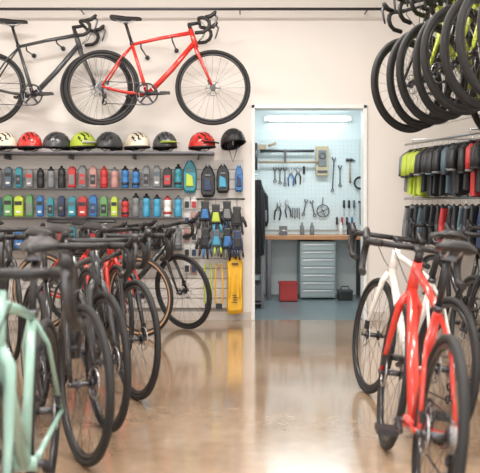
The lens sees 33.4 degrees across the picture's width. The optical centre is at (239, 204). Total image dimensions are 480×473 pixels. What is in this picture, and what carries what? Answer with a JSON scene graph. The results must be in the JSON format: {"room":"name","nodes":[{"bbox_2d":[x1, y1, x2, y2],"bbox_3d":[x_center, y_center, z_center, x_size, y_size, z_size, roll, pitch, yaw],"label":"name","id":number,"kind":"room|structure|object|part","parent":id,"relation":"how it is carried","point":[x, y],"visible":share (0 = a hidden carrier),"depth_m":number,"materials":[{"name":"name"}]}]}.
{"room":"bicycle shop","nodes":[
{"label":"bicycle shop","id":0,"kind":"room"},
{"bbox_2d":[0,0,479,311],"bbox_3d":[-0.300,-0.644,7.775,6.200,3.500,0.150,0,0,0],"label":"wall","id":1,"kind":"structure","parent":0,"point":[289,57],"depth_m":7.70,"materials":[{"name":"paint"}]},
{"bbox_2d":[25,46,35,57],"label":"wall hook","id":2,"kind":"object","parent":1,"relation":"attached to","point":[33,55],"depth_m":7.61,"materials":[{"name":"black metal"}]},
{"bbox_2d":[56,39,65,50],"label":"wall hook","id":3,"kind":"object","parent":1,"relation":"attached to","point":[63,48],"depth_m":7.65,"materials":[{"name":"black metal"}]},
{"bbox_2d":[0,14,132,124],"bbox_3d":[-1.835,-1.241,7.450,1.682,0.995,0.470,0,0,0],"label":"bicycle","id":4,"kind":"object","parent":3,"relation":"hanging from","point":[12,23],"visible":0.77,"depth_m":7.44,"materials":[{"name":"black metal"}]},
{"bbox_2d":[0,151,214,159],"bbox_3d":[-1.622,-0.464,7.547,2.756,0.064,0.300,0,0,0],"label":"shelf","id":5,"kind":"object","parent":1,"relation":"attached to","point":[8,155],"visible":1,"depth_m":7.40,"materials":[{"name":"grey metal"}]},
{"bbox_2d":[0,131,16,150],"bbox_3d":[-2.213,-0.593,7.500,0.292,0.191,0.225,0,0,35],"label":"helmet","id":6,"kind":"object","parent":5,"relation":"on","point":[7,141],"visible":0.98,"depth_m":7.42,"materials":[{"name":"beige plastic"}]},
{"bbox_2d":[17,131,41,150],"bbox_3d":[-1.969,-0.593,7.500,0.225,0.191,0.292,0,0,-40],"label":"helmet","id":7,"kind":"object","parent":5,"relation":"on","point":[29,140],"visible":0.98,"depth_m":7.42,"materials":[{"name":"red paint"}]},
{"bbox_2d":[42,131,71,150],"bbox_3d":[-1.715,-0.593,7.500,0.292,0.191,0.225,0,0,-40],"label":"helmet","id":8,"kind":"object","parent":5,"relation":"on","point":[56,140],"visible":0.98,"depth_m":7.42,"materials":[{"name":"grey paint"}]},
{"bbox_2d":[70,131,95,150],"bbox_3d":[-1.455,-0.593,7.486,0.337,0.191,0.225,0,0,40],"label":"helmet","id":9,"kind":"object","parent":5,"relation":"on","point":[82,140],"visible":0.98,"depth_m":7.42,"materials":[{"name":"green"}]},
{"bbox_2d":[95,131,122,150],"bbox_3d":[-1.228,-0.593,7.500,0.225,0.191,0.292,0,0,40],"label":"helmet","id":10,"kind":"object","parent":5,"relation":"on","point":[112,141],"visible":1,"depth_m":7.42,"materials":[{"name":"grey paint"}]},
{"bbox_2d":[124,131,150,150],"bbox_3d":[-0.966,-0.593,7.500,0.292,0.191,0.225,0,0,45],"label":"helmet","id":11,"kind":"object","parent":5,"relation":"on","point":[136,140],"visible":0.99,"depth_m":7.42,"materials":[{"name":"beige plastic"}]},
{"bbox_2d":[152,131,179,150],"bbox_3d":[-0.692,-0.593,7.481,0.225,0.191,0.337,0,0,-30],"label":"helmet","id":12,"kind":"object","parent":5,"relation":"on","point":[164,140],"visible":1,"depth_m":7.41,"materials":[{"name":"grey paint"}]},
{"bbox_2d":[188,131,219,150],"bbox_3d":[-0.339,-0.593,7.486,0.337,0.191,0.225,0,0,40],"label":"helmet","id":13,"kind":"object","parent":5,"relation":"on","point":[201,140],"visible":0.98,"depth_m":7.42,"materials":[{"name":"red paint"}]},
{"bbox_2d":[0,160,242,311],"bbox_3d":[-1.585,0.301,7.684,3.230,1.469,0.028,0,0,0],"label":"wall panel","id":14,"kind":"object","parent":1,"relation":"attached to","point":[19,256],"visible":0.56,"depth_m":7.67,"materials":[{"name":"grey"}]},
{"bbox_2d":[0,193,182,217],"bbox_3d":[-1.692,0.005,7.567,2.287,0.236,0.201,0,0,0],"label":"water bottles","id":15,"kind":"object","parent":14,"relation":"attached to","point":[8,199],"visible":1,"depth_m":7.53,"materials":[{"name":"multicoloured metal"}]},
{"bbox_2d":[0,164,182,188],"bbox_3d":[-1.691,-0.269,7.567,2.287,0.236,0.201,0,0,0],"label":"water bottles","id":16,"kind":"object","parent":14,"relation":"attached to","point":[167,172],"visible":1,"depth_m":7.53,"materials":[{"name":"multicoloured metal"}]},
{"bbox_2d":[0,226,182,250],"bbox_3d":[-1.691,0.310,7.567,2.287,0.231,0.201,0,0,0],"label":"water bottles","id":17,"kind":"object","parent":14,"relation":"attached to","point":[178,242],"visible":0.17,"depth_m":7.53,"materials":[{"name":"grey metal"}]},
{"bbox_2d":[183,160,196,192],"bbox_3d":[-0.475,-0.271,7.604,0.125,0.314,0.128,0,0,0],"label":"bag","id":18,"kind":"object","parent":14,"relation":"attached to","point":[189,171],"visible":1,"depth_m":7.56,"materials":[{"name":"teal fabric"}]},
{"bbox_2d":[184,197,196,272],"bbox_3d":[-0.473,0.286,7.624,0.122,0.731,0.088,0,0,0],"label":"display","id":19,"kind":"object","parent":14,"relation":"attached to","point":[186,199],"visible":0.73,"depth_m":7.63,"materials":[{"name":"white"}]},
{"bbox_2d":[201,165,214,196],"bbox_3d":[-0.304,-0.228,7.604,0.130,0.304,0.128,0,0,0],"label":"bag","id":20,"kind":"object","parent":14,"relation":"hanging from","point":[207,175],"visible":1,"depth_m":7.56,"materials":[{"name":"black fabric"}]},
{"bbox_2d":[204,263,212,306],"bbox_3d":[-0.304,0.771,7.609,0.083,0.429,0.095,0,0,40],"label":"lock","id":21,"kind":"object","parent":14,"relation":"attached to","point":[208,263],"visible":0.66,"depth_m":7.59,"materials":[{"name":"green plastic"}]},
{"bbox_2d":[214,263,222,308],"bbox_3d":[-0.200,0.771,7.609,0.083,0.429,0.095,0,0,40],"label":"lock","id":22,"kind":"object","parent":14,"relation":"attached to","point":[218,305],"visible":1,"depth_m":7.59,"materials":[{"name":"orange plastic"}]},
{"bbox_2d":[196,198,244,199],"bbox_3d":[-0.184,-0.057,7.606,0.462,0.016,0.125,0,0,0],"label":"rail","id":23,"kind":"object","parent":14,"relation":"attached to","point":[196,198],"visible":1,"depth_m":7.54,"materials":[{"name":"grey metal"}]},
{"bbox_2d":[195,201,212,258],"bbox_3d":[-0.342,0.220,7.532,0.171,0.583,0.080,0,0,0],"label":"gloves","id":24,"kind":"object","parent":23,"relation":"hanging from","point":[204,215],"visible":0.94,"depth_m":7.52,"materials":[{"name":"black"}]},
{"bbox_2d":[207,204,225,255],"bbox_3d":[-0.218,0.204,7.484,0.176,0.552,0.076,0,0,0],"label":"gloves","id":25,"kind":"object","parent":23,"relation":"hanging from","point":[216,218],"visible":1,"depth_m":7.47,"materials":[{"name":"black"}]},
{"bbox_2d":[216,201,234,260],"bbox_3d":[-0.134,0.225,7.531,0.175,0.594,0.082,0,0,0],"label":"gloves","id":26,"kind":"object","parent":23,"relation":"hanging from","point":[226,212],"visible":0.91,"depth_m":7.51,"materials":[{"name":"black fabric"}]},
{"bbox_2d":[228,206,246,259],"bbox_3d":[-0.023,0.221,7.483,0.184,0.585,0.078,0,0,0],"label":"gloves","id":27,"kind":"object","parent":23,"relation":"hanging from","point":[237,220],"visible":1,"depth_m":7.47,"materials":[{"name":"black fabric"}]},
{"bbox_2d":[217,164,228,192],"bbox_3d":[-0.162,-0.252,7.604,0.120,0.276,0.128,0,0,0],"label":"bag","id":28,"kind":"object","parent":14,"relation":"hanging from","point":[222,173],"visible":1,"depth_m":7.56,"materials":[{"name":"black fabric"}]},
{"bbox_2d":[227,251,242,313],"bbox_3d":[-0.047,0.731,7.589,0.155,0.604,0.158,0,0,0],"label":"bag","id":29,"kind":"object","parent":14,"relation":"hanging from","point":[234,267],"visible":0.91,"depth_m":7.53,"materials":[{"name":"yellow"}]},
{"bbox_2d":[235,165,242,191],"bbox_3d":[-0.009,-0.252,7.604,0.075,0.256,0.128,0,0,0],"label":"tool pouch","id":30,"kind":"object","parent":14,"relation":"attached to","point":[238,173],"visible":1,"depth_m":7.56,"materials":[{"name":"blue plastic"}]},
{"bbox_2d":[140,44,149,59],"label":"wall hook","id":31,"kind":"object","parent":1,"relation":"attached to","point":[147,57],"depth_m":7.49,"materials":[{"name":"black metal"}]},
{"bbox_2d":[64,11,250,124],"bbox_3d":[-0.745,-1.216,7.220,1.682,0.995,0.470,0,0,0],"label":"bicycle","id":32,"kind":"object","parent":31,"relation":"hanging from","point":[102,87],"visible":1,"depth_m":7.21,"materials":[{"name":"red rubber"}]},
{"bbox_2d":[171,36,178,52],"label":"wall hook","id":33,"kind":"object","parent":1,"relation":"attached to","point":[176,50],"depth_m":7.51,"materials":[{"name":"black plastic"}]},
{"bbox_2d":[0,8,384,14],"bbox_3d":[-0.970,-1.837,7.590,4.660,0.028,0.209,0,0,0],"label":"wall rail","id":34,"kind":"object","parent":1,"relation":"attached to","point":[80,9],"visible":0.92,"depth_m":7.49,"materials":[{"name":"grey metal"}]},
{"bbox_2d":[8,312,479,319],"bbox_3d":[-0.300,1.066,7.690,6.200,0.080,0.020,0,0,0],"label":"baseboard","id":35,"kind":"structure","parent":1,"relation":"attached to","point":[183,315],"depth_m":7.68,"materials":[{"name":"beige"}]},
{"bbox_2d":[251,104,367,319],"bbox_3d":[0.665,0.069,7.775,1.122,2.074,0.190,0,0,0],"label":"trim","id":36,"kind":"structure","parent":1,"relation":"attached to","point":[363,108],"depth_m":7.68,"materials":[{"name":"white paint"}]},
{"bbox_3d":[-0.066,-0.500,7.562,0.110,0.207,0.275,0,0,0],"label":"hook","id":37,"kind":"object","parent":1,"relation":"attached to","visible":0},
{"bbox_2d":[221,128,245,149],"bbox_3d":[-0.065,-0.623,7.538,0.225,0.202,0.288,0,0,-25],"label":"helmet","id":38,"kind":"object","parent":37,"relation":"on","point":[235,135],"visible":0.98,"depth_m":7.48,"materials":[{"name":"black plastic"}]},
{"bbox_2d":[0,294,479,472],"bbox_3d":[-0.300,1.156,3.550,6.200,0.100,13.100,0,0,0],"label":"floor","id":39,"kind":"structure","parent":0,"point":[227,396],"depth_m":4.46,"materials":[{"name":"concrete"}]},
{"bbox_2d":[0,233,4,267],"bbox_3d":[-1.421,0.609,3.920,0.470,0.995,1.682,0,0,-20],"label":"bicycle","id":40,"kind":"object","parent":39,"relation":"on","point":[2,237],"visible":0.76,"depth_m":3.49,"materials":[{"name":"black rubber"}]},
{"bbox_2d":[4,227,30,341],"bbox_3d":[-1.547,0.609,4.814,0.470,0.995,1.682,0,0,-22],"label":"bicycle","id":41,"kind":"object","parent":39,"relation":"on","point":[15,236],"visible":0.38,"depth_m":4.50,"materials":[{"name":"black metal"}]},
{"bbox_2d":[0,220,44,360],"bbox_3d":[-1.831,0.609,6.153,0.470,0.995,1.682,0,0,-25],"label":"bicycle","id":42,"kind":"object","parent":39,"relation":"on","point":[9,258],"visible":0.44,"depth_m":5.79,"materials":[{"name":"metal"}]},
{"bbox_2d":[0,236,83,472],"bbox_3d":[-0.684,0.609,2.478,0.470,0.995,1.682,0,0,-5],"label":"bicycle","id":43,"kind":"object","parent":39,"relation":"on","point":[17,432],"visible":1,"depth_m":2.55,"materials":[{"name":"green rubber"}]},
{"bbox_2d":[20,226,137,466],"bbox_3d":[-0.884,0.609,3.872,0.476,0.995,1.681,0,0,-26],"label":"bicycle","id":44,"kind":"object","parent":39,"relation":"on","point":[89,315],"visible":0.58,"depth_m":3.51,"materials":[{"name":"black metal"}]},
{"bbox_2d":[12,218,173,335],"bbox_3d":[-1.303,0.611,6.910,1.672,0.989,0.474,0,0,24],"label":"bicycle","id":45,"kind":"object","parent":39,"relation":"on","point":[155,265],"visible":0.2,"depth_m":6.73,"materials":[{"name":"black rubber"}]},
{"bbox_2d":[40,224,151,432],"bbox_3d":[-0.882,0.609,4.365,0.470,0.995,1.682,0,0,-27],"label":"bicycle","id":46,"kind":"object","parent":39,"relation":"on","point":[93,300],"visible":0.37,"depth_m":4.00,"materials":[{"name":"black metal"}]},
{"bbox_2d":[60,219,147,360],"bbox_3d":[-1.120,0.609,6.130,0.482,0.995,1.676,0,0,-30],"label":"bicycle","id":47,"kind":"object","parent":39,"relation":"on","point":[108,274],"visible":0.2,"depth_m":5.80,"materials":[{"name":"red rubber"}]},
{"bbox_2d":[75,222,175,399],"bbox_3d":[-0.812,0.609,5.011,0.473,0.995,1.682,0,0,-26],"label":"bicycle","id":48,"kind":"object","parent":39,"relation":"on","point":[123,288],"visible":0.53,"depth_m":4.63,"materials":[{"name":"black rubber"}]},
{"bbox_2d":[51,216,211,328],"bbox_3d":[-1.020,0.603,7.159,1.642,1.005,0.512,0,0,13],"label":"bicycle","id":49,"kind":"object","parent":39,"relation":"on","point":[163,249],"visible":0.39,"depth_m":7.12,"materials":[{"name":"black rubber"}]},
{"bbox_2d":[255,255,263,308],"bbox_3d":[0.110,0.636,8.873,0.290,0.940,0.685,0,0,0],"label":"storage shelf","id":50,"kind":"object","parent":39,"relation":"on","point":[259,262],"visible":0.18,"depth_m":8.57,"materials":[{"name":"grey metal"}]},
{"bbox_2d":[278,281,297,301],"bbox_3d":[0.555,0.996,9.240,0.220,0.220,0.220,0,0,0],"label":"storage bin","id":51,"kind":"object","parent":39,"relation":"on","point":[287,289],"visible":1,"depth_m":9.14,"materials":[{"name":"red plastic"}]},
{"bbox_2d":[265,234,360,299],"bbox_3d":[0.900,0.732,9.580,1.200,0.748,0.600,0,0,0],"label":"workbench","id":52,"kind":"object","parent":39,"relation":"on","point":[268,237],"visible":0.59,"depth_m":9.32,"materials":[{"name":"brown wood"}]},
{"bbox_2d":[279,226,287,234],"bbox_3d":[0.511,0.303,9.450,0.100,0.110,0.220,0,0,0],"label":"bench vise","id":53,"kind":"object","parent":52,"relation":"on","point":[282,229],"visible":0.99,"depth_m":9.42,"materials":[{"name":"grey metal"}]},
{"bbox_2d":[300,222,303,234],"bbox_3d":[0.744,0.283,9.600,0.052,0.150,0.052,0,0,0],"label":"bottle","id":54,"kind":"object","parent":52,"relation":"on","point":[301,225],"visible":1,"depth_m":9.58,"materials":[{"name":"grey plastic"}]},
{"bbox_2d":[310,222,313,234],"bbox_3d":[0.864,0.283,9.600,0.052,0.150,0.052,0,0,0],"label":"bottle","id":55,"kind":"object","parent":52,"relation":"on","point":[311,225],"visible":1,"depth_m":9.58,"materials":[{"name":"grey plastic"}]},
{"bbox_2d":[339,222,342,234],"bbox_3d":[1.212,0.283,9.600,0.052,0.150,0.052,0,0,0],"label":"bottle","id":56,"kind":"object","parent":52,"relation":"on","point":[340,225],"visible":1,"depth_m":9.58,"materials":[{"name":"white plastic"}]},
{"bbox_2d":[347,222,349,234],"bbox_3d":[1.308,0.283,9.600,0.052,0.150,0.052,0,0,0],"label":"bottle","id":57,"kind":"object","parent":52,"relation":"on","point":[348,226],"visible":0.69,"depth_m":9.59,"materials":[{"name":"black plastic"}]},
{"bbox_2d":[297,240,335,298],"bbox_3d":[0.909,0.765,9.584,0.419,0.679,0.533,0,0,0],"label":"base cabinet","id":58,"kind":"object","parent":39,"relation":"on","point":[316,259],"visible":0.98,"depth_m":9.34,"materials":[{"name":"grey metal"}]},
{"bbox_2d":[337,286,352,300],"bbox_3d":[1.221,1.023,9.300,0.170,0.166,0.150,0,0,0],"label":"toolbox","id":59,"kind":"object","parent":39,"relation":"on","point":[342,294],"visible":1,"depth_m":9.23,"materials":[{"name":"black plastic"}]},
{"bbox_2d":[348,222,479,444],"bbox_3d":[0.864,0.604,4.235,0.470,1.005,1.655,0,0,1],"label":"bicycle","id":60,"kind":"object","parent":39,"relation":"on","point":[393,294],"visible":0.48,"depth_m":4.31,"materials":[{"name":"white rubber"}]},
{"bbox_2d":[359,227,478,472],"bbox_3d":[0.674,0.604,3.160,0.470,1.005,1.655,0,0,13],"label":"bicycle","id":61,"kind":"object","parent":39,"relation":"on","point":[419,419],"visible":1,"depth_m":2.94,"materials":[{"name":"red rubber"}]},
{"bbox_2d":[409,218,479,340],"bbox_3d":[1.720,0.607,6.419,0.475,0.998,1.650,0,0,-3],"label":"bicycle","id":62,"kind":"object","parent":39,"relation":"on","point":[412,222],"visible":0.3,"depth_m":6.59,"materials":[{"name":"black metal"}]},
{"bbox_2d":[444,222,479,386],"bbox_3d":[1.440,0.605,4.408,0.473,1.002,1.652,0,0,5],"label":"bicycle","id":63,"kind":"object","parent":39,"relation":"on","point":[475,279],"visible":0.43,"depth_m":4.89,"materials":[{"name":"black metal"}]},
{"bbox_2d":[466,219,479,326],"bbox_3d":[1.860,0.605,5.408,0.473,1.002,1.652,0,0,5],"label":"bicycle","id":64,"kind":"object","parent":39,"relation":"on","point":[470,225],"visible":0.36,"depth_m":5.86,"materials":[{"name":"black rubber"}]},
{"bbox_2d":[255,111,360,293],"bbox_3d":[0.875,-0.194,9.950,2.450,2.600,0.100,0,0,0],"label":"wall","id":65,"kind":"structure","parent":0,"point":[283,252],"depth_m":9.90,"materials":[{"name":"white paint"}]},
{"bbox_2d":[264,116,350,121],"bbox_3d":[0.836,-1.068,9.854,1.073,0.070,0.089,0,0,0],"label":"fluorescent light","id":66,"kind":"object","parent":65,"relation":"attached to","point":[266,118],"visible":1,"depth_m":9.82,"materials":[{"name":"white plastic"}]},
{"bbox_2d":[260,139,360,229],"bbox_3d":[0.905,-0.254,9.860,1.311,1.120,0.077,0,0,0],"label":"pegboard","id":67,"kind":"object","parent":65,"relation":"attached to","point":[313,187],"depth_m":9.88,"materials":[{"name":"white metal"}]},
{"bbox_2d":[263,188,268,226],"bbox_3d":[0.282,0.021,9.799,0.140,0.486,0.156,0,0,0],"label":"tool bag","id":68,"kind":"object","parent":67,"relation":"hanging from","point":[265,194],"visible":0.43,"depth_m":9.74,"materials":[{"name":"black fabric"}]},
{"bbox_2d":[273,167,276,182],"bbox_3d":[0.431,-0.371,9.855,0.050,0.192,0.016,0,0,0],"label":"wrench","id":69,"kind":"object","parent":67,"relation":"hanging from","point":[273,167],"visible":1,"depth_m":9.85,"materials":[{"name":"grey metal"}]},
{"bbox_2d":[274,200,281,219],"bbox_3d":[0.466,0.063,9.855,0.098,0.256,0.028,0,0,0],"label":"pliers","id":70,"kind":"object","parent":67,"relation":"hanging from","point":[278,204],"visible":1,"depth_m":9.85,"materials":[{"name":"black metal"}]},
{"bbox_2d":[278,167,281,183],"bbox_3d":[0.493,-0.361,9.855,0.050,0.212,0.016,0,0,0],"label":"wrench","id":71,"kind":"object","parent":67,"relation":"hanging from","point":[278,167],"visible":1,"depth_m":9.85,"materials":[{"name":"grey metal"}]},
{"bbox_2d":[283,167,286,185],"bbox_3d":[0.554,-0.351,9.855,0.050,0.232,0.016,0,0,0],"label":"wrench","id":72,"kind":"object","parent":67,"relation":"hanging from","point":[283,167],"visible":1,"depth_m":9.85,"materials":[{"name":"grey metal"}]},
{"bbox_2d":[255,142,317,169],"bbox_3d":[0.565,-0.600,9.815,0.777,0.345,0.120,0,0,0],"label":"stand","id":73,"kind":"object","parent":67,"relation":"attached to","point":[262,147],"visible":0.96,"depth_m":9.77,"materials":[{"name":"grey metal"}]},
{"bbox_2d":[285,200,291,217],"bbox_3d":[0.592,0.043,9.855,0.086,0.226,0.024,0,0,0],"label":"pliers","id":74,"kind":"object","parent":67,"relation":"hanging from","point":[285,200],"visible":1,"depth_m":9.85,"materials":[{"name":"silver metal"}]},
{"bbox_2d":[287,167,294,185],"bbox_3d":[0.628,-0.349,9.855,0.087,0.232,0.025,0,0,0],"label":"pliers","id":75,"kind":"object","parent":67,"relation":"hanging from","point":[290,169],"visible":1,"depth_m":9.85,"materials":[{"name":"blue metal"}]},
{"bbox_2d":[295,166,300,183],"bbox_3d":[0.715,-0.364,9.855,0.083,0.222,0.024,0,0,0],"label":"pliers","id":76,"kind":"object","parent":67,"relation":"hanging from","point":[297,168],"visible":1,"depth_m":9.85,"materials":[{"name":"silver metal"}]},
{"bbox_2d":[316,146,327,175],"bbox_3d":[1.008,-0.541,9.820,0.150,0.360,0.090,0,0,0],"label":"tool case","id":77,"kind":"object","parent":67,"relation":"attached to","point":[321,151],"visible":1,"depth_m":9.80,"materials":[{"name":"beige plastic"}]},
{"bbox_2d":[316,197,329,217],"bbox_3d":[1.022,0.029,9.856,0.163,0.252,0.013,0,0,0],"label":"chainring","id":78,"kind":"object","parent":67,"relation":"attached to","point":[322,197],"visible":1,"depth_m":9.85,"materials":[{"name":"grey metal"}]},
{"bbox_2d":[331,157,335,191],"bbox_3d":[1.150,-0.375,9.855,0.067,0.433,0.016,0,0,-3],"label":"wrench","id":79,"kind":"object","parent":67,"relation":"hanging from","point":[332,157],"visible":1,"depth_m":9.85,"materials":[{"name":"grey metal"}]},
{"bbox_2d":[338,165,341,186],"bbox_3d":[1.232,-0.356,9.855,0.050,0.272,0.016,0,0,0],"label":"wrench","id":80,"kind":"object","parent":67,"relation":"hanging from","point":[338,165],"visible":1,"depth_m":9.85,"materials":[{"name":"grey metal"}]},
{"bbox_2d":[346,159,354,182],"bbox_3d":[1.363,-0.423,9.855,0.116,0.298,0.036,0,0,0],"label":"hammer","id":81,"kind":"object","parent":67,"relation":"attached to","point":[346,159],"visible":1,"depth_m":9.85,"materials":[{"name":"beige wood"}]},
{"bbox_3d":[1.478,-0.271,9.841,0.166,0.164,0.039,0,0,0],"label":"cable coil","id":82,"kind":"part","parent":67,"relation":"part of","materials":[{"name":"black rubber"}]},
{"bbox_3d":[2.850,-0.644,2.350,0.100,3.500,10.700,0,0,0],"label":"wall","id":83,"kind":"structure","parent":0,"visible":0},
{"bbox_2d":[398,128,479,196],"bbox_3d":[2.114,-0.339,6.375,1.366,0.546,2.324,0,0,0],"label":"clothes rack","id":84,"kind":"object","parent":83,"relation":"attached to","point":[452,169],"visible":0.99,"depth_m":6.57,"materials":[{"name":"silver metal"}]},
{"bbox_2d":[402,193,479,248],"bbox_3d":[2.137,0.125,6.389,1.321,0.463,2.228,0,0,0],"label":"clothes rack","id":85,"kind":"object","parent":83,"relation":"attached to","point":[456,216],"visible":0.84,"depth_m":6.71,"materials":[{"name":"fabric"},{"name":"metal"}]},
{"bbox_2d":[433,111,479,125],"bbox_3d":[2.262,-0.595,6.600,1.071,0.769,2.100,0,0,0],"label":"rail","id":86,"kind":"object","parent":83,"relation":"attached to","point":[462,118],"visible":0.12,"depth_m":7.09,"materials":[{"name":"white"}]},
{"bbox_3d":[-0.275,-0.194,8.875,0.150,2.600,2.050,0,0,0],"label":"wall","id":87,"kind":"structure","parent":0,"visible":0},
{"bbox_2d":[255,174,264,257],"bbox_3d":[0.031,0.110,8.185,0.458,0.867,0.210,0,0,0],"label":"apron","id":88,"kind":"object","parent":87,"relation":"attached to","point":[259,191],"visible":0.62,"depth_m":8.11,"materials":[{"name":"black fabric"}]},
{"bbox_3d":[-0.300,-2.444,2.350,6.200,0.100,10.700,0,0,0],"label":"ceiling","id":89,"kind":"structure","parent":0,"visible":0},
{"bbox_3d":[1.733,-1.801,5.285,0.656,1.182,1.672,0,0,0],"label":"hooks","id":90,"kind":"object","parent":89,"relation":"hanging from","visible":0},
{"bbox_2d":[371,0,479,132],"bbox_3d":[1.609,-1.011,6.008,1.682,0.995,0.473,0,0,-35],"label":"bicycle","id":91,"kind":"object","parent":90,"relation":"hanging from","point":[387,48],"visible":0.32,"depth_m":5.68,"materials":[{"name":"black rubber"}]},
{"bbox_2d":[386,0,479,128],"bbox_3d":[1.656,-1.021,5.801,1.681,0.995,0.476,0,0,-35],"label":"bicycle","id":92,"kind":"object","parent":90,"relation":"hanging from","point":[418,124],"visible":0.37,"depth_m":5.46,"materials":[{"name":"black rubber"}]},
{"bbox_2d":[396,0,479,124],"bbox_3d":[1.694,-1.031,5.605,1.682,0.995,0.470,0,0,-35],"label":"bicycle","id":93,"kind":"object","parent":90,"relation":"hanging from","point":[419,114],"visible":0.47,"depth_m":5.23,"materials":[{"name":"black rubber"}]},
{"bbox_2d":[413,0,479,119],"bbox_3d":[1.742,-1.041,5.399,1.681,0.995,0.480,0,0,-35],"label":"bicycle","id":94,"kind":"object","parent":90,"relation":"hanging from","point":[429,104],"visible":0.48,"depth_m":5.05,"materials":[{"name":"lime green paint"},{"name":"rubber"},{"name":"dark steel"}]},
{"bbox_2d":[420,0,479,114],"bbox_3d":[1.776,-1.051,5.210,1.681,0.995,0.476,0,0,-35],"label":"bicycle","id":95,"kind":"object","parent":90,"relation":"hanging from","point":[462,109],"visible":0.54,"depth_m":4.81,"materials":[{"name":"black rubber"}]},
{"bbox_2d":[440,0,479,108],"bbox_3d":[1.821,-1.061,5.005,1.682,0.995,0.470,0,0,-35],"label":"bicycle","id":96,"kind":"object","parent":90,"relation":"hanging from","point":[464,97],"visible":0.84,"depth_m":4.56,"materials":[{"name":"black rubber"}]},
{"bbox_2d":[455,0,479,95],"bbox_3d":[1.863,-1.071,4.805,1.682,0.995,0.470,0,0,-35],"label":"bicycle","id":97,"kind":"object","parent":90,"relation":"hanging from","point":[466,6],"visible":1,"depth_m":4.34,"materials":[{"name":"lime green paint"},{"name":"rubber"},{"name":"dark steel"}]},
{"bbox_2d":[477,4,479,50],"bbox_3d":[1.906,-1.081,4.603,1.682,0.995,0.473,0,0,-35],"label":"bicycle","id":98,"kind":"object","parent":90,"relation":"hanging from","point":[478,15],"visible":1,"depth_m":4.12,"materials":[{"name":"black rubber"}]}
]}

